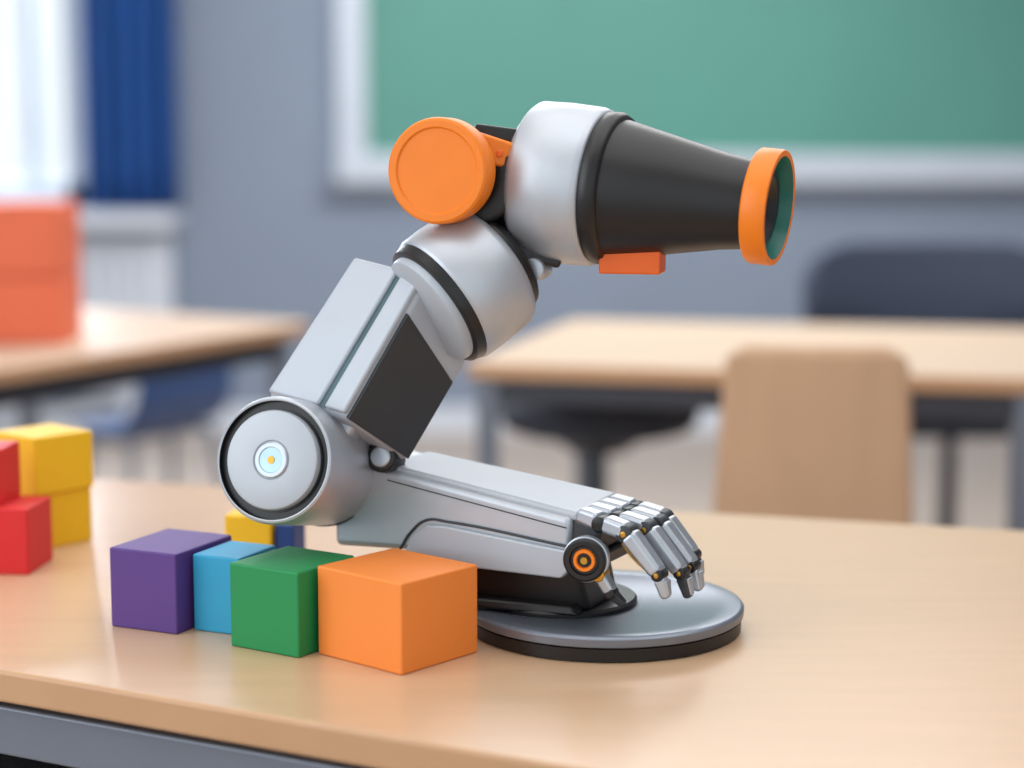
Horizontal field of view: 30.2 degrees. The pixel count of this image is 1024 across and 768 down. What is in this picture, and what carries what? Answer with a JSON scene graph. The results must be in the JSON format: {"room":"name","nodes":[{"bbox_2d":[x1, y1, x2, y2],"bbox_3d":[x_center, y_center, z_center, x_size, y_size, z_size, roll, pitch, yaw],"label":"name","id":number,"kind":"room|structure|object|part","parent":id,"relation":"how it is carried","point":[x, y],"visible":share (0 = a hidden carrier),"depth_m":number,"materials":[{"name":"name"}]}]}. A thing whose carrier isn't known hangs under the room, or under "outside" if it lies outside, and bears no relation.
{"room":"classroom","nodes":[
{"label":"classroom","id":0,"kind":"room"},
{"bbox_2d":[12,208,93,405],"bbox_3d":[-2.350,-0.248,7.282,1.500,0.860,0.100,0,8,0],"label":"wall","id":1,"kind":"structure","parent":0,"point":[60,401],"depth_m":7.27,"materials":[{"name":"grey paint"}]},
{"bbox_2d":[79,210,181,228],"bbox_3d":[-2.220,-0.613,7.072,1.950,0.060,0.220,0,8,0],"label":"sill","id":2,"kind":"structure","parent":1,"relation":"attached to","point":[88,219],"depth_m":6.96,"materials":[{"name":"white paint"}]},
{"bbox_2d":[93,433,1008,529],"bbox_3d":[0.200,0.797,3.135,7.400,0.100,9.400,0,8,0],"label":"floor","id":3,"kind":"structure","parent":0,"point":[676,473],"depth_m":6.55,"materials":[{"name":"laminate"}]},
{"bbox_2d":[64,237,173,435],"bbox_3d":[-2.200,-0.177,7.166,1.840,0.750,0.110,0,8,0],"label":"radiator","id":4,"kind":"object","parent":3,"relation":"on","point":[118,273],"visible":0.3,"depth_m":7.09,"materials":[{"name":"white metal"}]},
{"bbox_2d":[70,314,232,485],"bbox_3d":[-0.965,0.142,5.149,0.320,0.662,0.381,6,10,38],"label":"plastic chair","id":5,"kind":"object","parent":3,"relation":"on","point":[170,407],"visible":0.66,"depth_m":5.07,"materials":[{"name":"blue plastic"}]},
{"bbox_3d":[-1.065,0.143,5.048,0.160,0.020,0.020,6,10,38],"label":"seat rail","id":6,"kind":"part","parent":5,"relation":"part of","materials":[{"name":"grey metal"}]},
{"bbox_3d":[-0.995,0.322,4.991,0.022,0.348,0.085,-2,8,-13],"label":"leg","id":7,"kind":"part","parent":5,"relation":"part of","materials":[{"name":"grey metal"}]},
{"bbox_3d":[-0.954,0.135,5.139,0.020,0.020,0.280,6,10,38],"label":"cross rail","id":8,"kind":"part","parent":5,"relation":"part of","materials":[{"name":"grey metal"}]},
{"bbox_3d":[-0.960,0.271,5.369,0.022,0.348,0.085,-2,8,-13],"label":"leg","id":9,"kind":"part","parent":5,"relation":"part of","materials":[{"name":"grey metal"}]},
{"bbox_3d":[-0.890,0.114,5.266,0.160,0.020,0.020,6,10,38],"label":"seat rail","id":10,"kind":"part","parent":5,"relation":"part of","materials":[{"name":"grey metal"}]},
{"bbox_3d":[-0.796,0.288,5.239,0.085,0.348,0.022,0,8,0],"label":"leg","id":11,"kind":"part","parent":5,"relation":"part of","materials":[{"name":"grey metal"}]},
{"bbox_2d":[0,308,308,427],"bbox_3d":[-1.129,0.297,3.665,0.800,0.750,1.450,4,9,30],"label":"table","id":12,"kind":"object","parent":3,"relation":"on","point":[115,348],"visible":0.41,"depth_m":3.70,"materials":[{"name":"wood"}]},
{"bbox_3d":[-1.114,0.211,4.405,0.040,0.722,0.040,0,8,0],"label":"leg","id":13,"kind":"part","parent":12,"relation":"part of","materials":[{"name":"grey metal"}]},
{"bbox_2d":[0,200,82,344],"bbox_3d":[-0.948,-0.220,3.684,0.191,0.268,0.191,0,8,-3],"label":"storage box","id":14,"kind":"object","parent":12,"relation":"on","point":[41,295],"visible":1,"depth_m":3.60,"materials":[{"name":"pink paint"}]},
{"bbox_3d":[-0.948,-0.347,3.667,0.183,0.010,0.183,0,8,0],"label":"lid","id":15,"kind":"part","parent":14,"relation":"part of","materials":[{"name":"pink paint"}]},
{"bbox_3d":[-0.948,-0.215,3.684,0.180,0.010,0.180,0,8,-3],"label":"lid","id":16,"kind":"part","parent":14,"relation":"part of","materials":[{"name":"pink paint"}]},
{"bbox_3d":[-0.491,0.259,4.048,0.040,0.722,0.040,0,8,0],"label":"leg","id":17,"kind":"part","parent":12,"relation":"part of","materials":[{"name":"grey metal"}]},
{"bbox_2d":[0,479,1023,767],"bbox_3d":[0.173,0.575,1.604,2.592,0.750,0.966,2,8,16],"label":"table","id":18,"kind":"object","parent":3,"relation":"on","point":[858,644],"visible":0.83,"depth_m":1.43,"materials":[{"name":"brown wood"}]},
{"bbox_2d":[0,496,52,574],"bbox_3d":[-0.476,0.141,1.785,0.068,0.062,0.066,1,8,6],"label":"block","id":19,"kind":"object","parent":18,"relation":"on","point":[25,521],"visible":1,"depth_m":1.75,"materials":[{"name":"paint"}]},
{"bbox_2d":[0,440,20,505],"bbox_3d":[-0.498,0.083,1.785,0.055,0.053,0.055,1,8,6],"label":"block","id":20,"kind":"object","parent":19,"relation":"on","point":[10,478],"visible":1,"depth_m":1.78,"materials":[{"name":"paint"}]},
{"bbox_2d":[0,753,72,767],"bbox_3d":[0.170,0.346,1.565,2.365,0.015,0.765,2,8,16],"label":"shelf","id":21,"kind":"object","parent":18,"relation":"attached to","point":[6,761],"depth_m":1.64,"materials":[{"name":"metal"}]},
{"bbox_2d":[20,487,91,546],"bbox_3d":[-0.466,0.130,1.897,0.066,0.055,0.066,7,10,43],"label":"block","id":22,"kind":"object","parent":18,"relation":"on","point":[71,515],"visible":0.49,"depth_m":1.88,"materials":[{"name":"paint"}]},
{"bbox_2d":[0,423,93,495],"bbox_3d":[-0.465,0.074,1.887,0.069,0.057,0.069,7,10,41],"label":"block","id":23,"kind":"object","parent":22,"relation":"on","point":[54,458],"visible":0.96,"depth_m":1.86,"materials":[{"name":"paint"}]},
{"bbox_2d":[110,528,230,633],"bbox_3d":[-0.285,0.164,1.594,0.066,0.067,0.084,3,8,24],"label":"block","id":24,"kind":"object","parent":18,"relation":"on","point":[152,582],"visible":0.85,"depth_m":1.56,"materials":[{"name":"paint"}]},
{"bbox_3d":[-0.230,0.281,1.418,1.460,0.040,0.030,4,9,27],"label":"rail","id":25,"kind":"part","parent":18,"relation":"part of","materials":[{"name":"grey metal"}]},
{"bbox_2d":[193,541,275,633],"bbox_3d":[-0.229,0.169,1.575,0.045,0.064,0.058,3,8,24],"label":"block","id":26,"kind":"object","parent":18,"relation":"on","point":[211,566],"visible":0.58,"depth_m":1.55,"materials":[{"name":"paint"}]},
{"bbox_2d":[225,508,274,544],"bbox_3d":[-0.240,0.146,1.770,0.044,0.056,0.044,1,8,8],"label":"block","id":27,"kind":"object","parent":18,"relation":"on","point":[241,528],"visible":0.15,"depth_m":1.75,"materials":[{"name":"paint"}]},
{"bbox_2d":[275,525,304,548],"bbox_3d":[-0.206,0.150,1.771,0.018,0.048,0.044,1,8,8],"label":"block","id":28,"kind":"object","parent":18,"relation":"on","point":[285,535],"visible":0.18,"depth_m":1.75,"materials":[{"name":"paint"}]},
{"bbox_2d":[230,546,353,657],"bbox_3d":[-0.175,0.173,1.524,0.069,0.068,0.074,5,9,32],"label":"block","id":29,"kind":"object","parent":18,"relation":"on","point":[274,593],"visible":0.8,"depth_m":1.49,"materials":[{"name":"paint"}]},
{"bbox_2d":[318,548,476,674],"bbox_3d":[-0.089,0.176,1.490,0.092,0.071,0.086,7,10,41],"label":"block","id":30,"kind":"object","parent":18,"relation":"on","point":[394,610],"visible":1,"depth_m":1.46,"materials":[{"name":"paint"}]},
{"bbox_2d":[217,101,794,662],"bbox_3d":[-0.005,-0.013,1.547,0.464,0.431,0.228,0,8,0],"label":"robot arm","id":31,"kind":"object","parent":18,"relation":"on","point":[335,438],"visible":0.98,"depth_m":1.51,"materials":[{"name":"silver plastic"}]},
{"bbox_3d":[-0.145,0.034,1.576,0.084,0.102,0.089,2,8,17],"label":"arm","id":32,"kind":"part","parent":31,"relation":"part of","materials":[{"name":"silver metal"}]},
{"bbox_3d":[-0.089,0.003,1.539,0.096,0.123,0.027,-7,10,-42],"label":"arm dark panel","id":33,"kind":"part","parent":31,"relation":"part of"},
{"bbox_3d":[-0.010,0.083,1.569,0.179,0.032,0.075,4,9,27],"label":"forearm plate","id":34,"kind":"part","parent":31,"relation":"part of","materials":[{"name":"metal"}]},
{"bbox_3d":[0.077,0.184,1.574,0.229,0.010,0.229,0,8,0],"label":"plate","id":35,"kind":"part","parent":31,"relation":"part of","materials":[{"name":"silver metal"}]},
{"bbox_2d":[499,404,698,490],"bbox_3d":[0.176,0.323,3.901,0.555,0.635,0.531,0,8,0],"label":"chair","id":36,"kind":"object","parent":3,"relation":"on","point":[595,432],"visible":0.22,"depth_m":3.68,"materials":[{"name":"black plastic"}]},
{"bbox_3d":[0.175,0.115,3.850,0.220,0.040,0.220,0,8,0],"label":"under plate","id":37,"kind":"part","parent":36,"relation":"part of","materials":[{"name":"metal"}]},
{"bbox_2d":[499,404,698,443],"bbox_3d":[0.175,0.053,3.842,0.406,0.085,0.406,0,8,0],"label":"seat cushion","id":38,"kind":"object","parent":36,"relation":"on","point":[561,424],"depth_m":3.67,"materials":[{"name":"black plastic"}]},
{"bbox_2d":[467,319,1023,530],"bbox_3d":[0.527,0.297,3.663,1.073,0.750,0.807,2,8,12],"label":"table","id":39,"kind":"object","parent":3,"relation":"on","point":[956,372],"visible":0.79,"depth_m":3.34,"materials":[{"name":"wood"}]},
{"bbox_3d":[-0.043,0.346,3.407,0.040,0.722,0.040,0,8,0],"label":"leg","id":40,"kind":"part","parent":39,"relation":"part of","materials":[{"name":"grey metal"}]},
{"bbox_3d":[0.157,0.250,4.116,0.040,0.722,0.040,0,8,0],"label":"leg","id":41,"kind":"part","parent":39,"relation":"part of","materials":[{"name":"grey metal"}]},
{"bbox_3d":[0.855,0.372,3.213,0.040,0.722,0.040,0,8,0],"label":"leg","id":42,"kind":"part","parent":39,"relation":"part of","materials":[{"name":"grey metal"}]},
{"bbox_2d":[713,345,912,523],"bbox_3d":[0.464,0.338,3.016,0.348,0.844,0.380,1,8,6],"label":"chair","id":43,"kind":"object","parent":3,"relation":"on","point":[808,432],"visible":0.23,"depth_m":2.81,"materials":[{"name":"beige wood"}]},
{"bbox_2d":[802,242,1023,526],"bbox_3d":[1.040,0.112,4.571,0.638,0.874,0.594,0,8,0],"label":"office chair","id":44,"kind":"object","parent":3,"relation":"on","point":[931,284],"visible":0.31,"depth_m":4.74,"materials":[{"name":"plastic"}]},
{"bbox_3d":[1.040,-0.199,4.753,0.638,0.307,0.149,0,8,0],"label":"backrest","id":45,"kind":"part","parent":44,"relation":"part of","materials":[{"name":"plastic"}]},
{"bbox_3d":[1.040,0.092,4.634,0.200,0.030,0.340,0,8,0],"label":"under plate","id":46,"kind":"part","parent":44,"relation":"part of","materials":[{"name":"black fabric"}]},
{"bbox_2d":[911,416,1009,437],"bbox_3d":[1.040,0.057,4.508,0.540,0.080,0.460,0,8,0],"label":"seat cushion","id":47,"kind":"object","parent":44,"relation":"on","point":[921,427],"depth_m":4.28,"materials":[{"name":"black plastic"}]},
{"bbox_2d":[88,0,1023,405],"bbox_3d":[1.150,-1.209,7.152,5.500,2.800,0.100,0,8,0],"label":"wall","id":48,"kind":"structure","parent":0,"point":[260,236],"depth_m":7.18,"materials":[{"name":"grey paint"}]},
{"bbox_3d":[3.850,-0.640,2.941,0.100,2.800,9.400,0,8,0],"label":"wall","id":49,"kind":"structure","parent":0,"visible":0},
{"bbox_2d":[0,0,84,207],"bbox_3d":[-2.342,-1.458,7.089,1.515,1.590,0.120,0,8,0],"label":"window","id":50,"kind":"structure","parent":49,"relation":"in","point":[69,9],"depth_m":7.10,"materials":[{"name":"metal"}]},
{"bbox_3d":[-1.800,-1.458,7.089,0.060,1.560,0.070,0,8,0],"label":"mullion","id":51,"kind":"part","parent":50,"relation":"part of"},
{"bbox_3d":[-2.350,-0.720,7.188,1.500,0.100,0.120,0,8,0],"label":"sash bottom","id":52,"kind":"part","parent":50,"relation":"part of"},
{"bbox_2d":[0,406,720,432],"bbox_3d":[0.200,0.137,7.274,7.100,0.100,0.020,0,8,0],"label":"baseboard","id":53,"kind":"structure","parent":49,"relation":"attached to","point":[447,419],"depth_m":7.26,"materials":[{"name":"white paint"}]},
{"bbox_2d":[324,0,1023,192],"bbox_3d":[1.222,-1.478,7.031,3.855,1.535,0.069,0,8,0],"label":"chalkboard","id":54,"kind":"object","parent":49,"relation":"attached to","point":[855,91],"visible":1,"depth_m":7.07,"materials":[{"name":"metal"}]},
{"bbox_3d":[-0.598,-1.495,7.028,0.115,1.500,0.060,0,8,0],"label":"frame","id":55,"kind":"part","parent":54,"relation":"part of","materials":[{"name":"metal"}]},
{"bbox_2d":[324,185,1023,192],"bbox_3d":[1.222,-0.733,7.136,3.855,0.030,0.060,0,8,0],"label":"chalk tray","id":56,"kind":"object","parent":54,"relation":"on","point":[327,188],"depth_m":7.11,"materials":[{"name":"grey metal"}]},
{"bbox_3d":[1.222,-0.809,7.119,3.755,0.115,0.064,0,8,0],"label":"frame","id":57,"kind":"part","parent":54,"relation":"part of","materials":[{"name":"metal"}]},
{"bbox_3d":[-2.300,-2.345,6.817,2.200,0.028,0.028,0,8,0],"label":"curtain rod","id":58,"kind":"object","parent":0,"visible":0},
{"bbox_2d":[79,0,180,208],"bbox_3d":[-1.405,-1.488,6.934,0.354,1.690,0.098,0,8,0],"label":"window curtain","id":59,"kind":"object","parent":58,"relation":"hanging from","point":[129,47],"visible":1,"depth_m":6.99,"materials":[{"name":"blue fabric"}]}
]}

